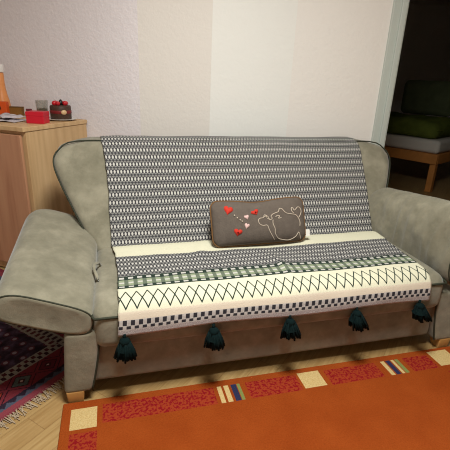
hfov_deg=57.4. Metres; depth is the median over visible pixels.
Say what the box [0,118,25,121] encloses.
leaflet
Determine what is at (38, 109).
glass
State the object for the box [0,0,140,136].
wall
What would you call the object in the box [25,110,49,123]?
gift box
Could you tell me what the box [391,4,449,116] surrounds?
wall
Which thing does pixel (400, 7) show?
door frame
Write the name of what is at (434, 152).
bed
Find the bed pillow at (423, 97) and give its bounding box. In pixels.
[401,80,449,116]
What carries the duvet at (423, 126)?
on the bed
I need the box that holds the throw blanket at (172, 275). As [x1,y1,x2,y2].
[101,135,431,363]
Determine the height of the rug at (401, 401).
0.012 m
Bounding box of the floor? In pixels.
[0,157,449,449]
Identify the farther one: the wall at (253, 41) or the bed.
the bed
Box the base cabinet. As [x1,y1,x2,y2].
[0,115,86,266]
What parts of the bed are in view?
rail, mattress, leg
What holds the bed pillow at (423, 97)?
on the duvet at (423, 126)
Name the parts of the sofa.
armrest, arm panel, backrest, armrest, arm panel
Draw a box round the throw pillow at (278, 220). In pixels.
[210,196,309,247]
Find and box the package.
[0,101,9,113]
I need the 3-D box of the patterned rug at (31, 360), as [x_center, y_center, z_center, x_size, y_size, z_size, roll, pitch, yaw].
[-1.412,0.654,1.604,1.242,0.009,1.841,14,23,28]
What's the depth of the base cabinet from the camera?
2.40 m
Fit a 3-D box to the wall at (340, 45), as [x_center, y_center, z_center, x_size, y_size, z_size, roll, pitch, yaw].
[0.285,-1.016,2.605,1.627,2.600,0.181,0,20,-7]
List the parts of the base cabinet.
door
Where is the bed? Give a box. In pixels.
[384,133,449,192]
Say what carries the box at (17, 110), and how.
on the base cabinet
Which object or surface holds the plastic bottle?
on the base cabinet
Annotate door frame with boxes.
[371,0,409,146]
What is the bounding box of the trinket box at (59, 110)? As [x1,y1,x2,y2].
[49,99,71,119]
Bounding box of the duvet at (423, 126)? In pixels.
[387,111,449,138]
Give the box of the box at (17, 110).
[9,106,24,115]
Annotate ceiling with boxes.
[409,0,449,5]
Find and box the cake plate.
[49,117,76,120]
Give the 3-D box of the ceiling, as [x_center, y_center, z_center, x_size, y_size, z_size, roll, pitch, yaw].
[1.547,-2.259,2.223,13.000,0.100,12.000,-3,21,-15]
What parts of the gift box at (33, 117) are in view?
lid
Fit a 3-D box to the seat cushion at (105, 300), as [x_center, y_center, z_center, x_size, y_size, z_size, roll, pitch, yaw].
[0.184,0.239,1.984,1.553,0.190,0.660,-3,21,-15]
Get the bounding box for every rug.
[0,269,64,433]
[57,346,449,449]
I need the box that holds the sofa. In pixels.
[0,137,449,402]
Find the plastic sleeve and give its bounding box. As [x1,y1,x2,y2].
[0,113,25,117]
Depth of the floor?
1.81 m
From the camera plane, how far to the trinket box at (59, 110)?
2.55 m
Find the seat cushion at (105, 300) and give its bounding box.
[92,243,442,346]
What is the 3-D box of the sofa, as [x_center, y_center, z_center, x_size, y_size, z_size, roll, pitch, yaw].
[0.074,0.074,2.090,2.070,0.888,1.019,-3,21,-15]
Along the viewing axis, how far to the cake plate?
2.58 m
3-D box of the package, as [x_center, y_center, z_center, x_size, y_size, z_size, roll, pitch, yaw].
[-1.466,-0.762,2.692,0.085,0.090,0.049,1,20,-4]
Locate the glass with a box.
[35,101,47,110]
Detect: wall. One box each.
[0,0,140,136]
[137,0,393,142]
[209,0,297,136]
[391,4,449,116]
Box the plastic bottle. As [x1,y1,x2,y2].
[0,64,10,105]
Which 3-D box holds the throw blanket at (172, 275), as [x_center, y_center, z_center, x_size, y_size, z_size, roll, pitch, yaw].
[0.158,-0.035,2.058,1.489,0.676,1.126,-3,21,-15]

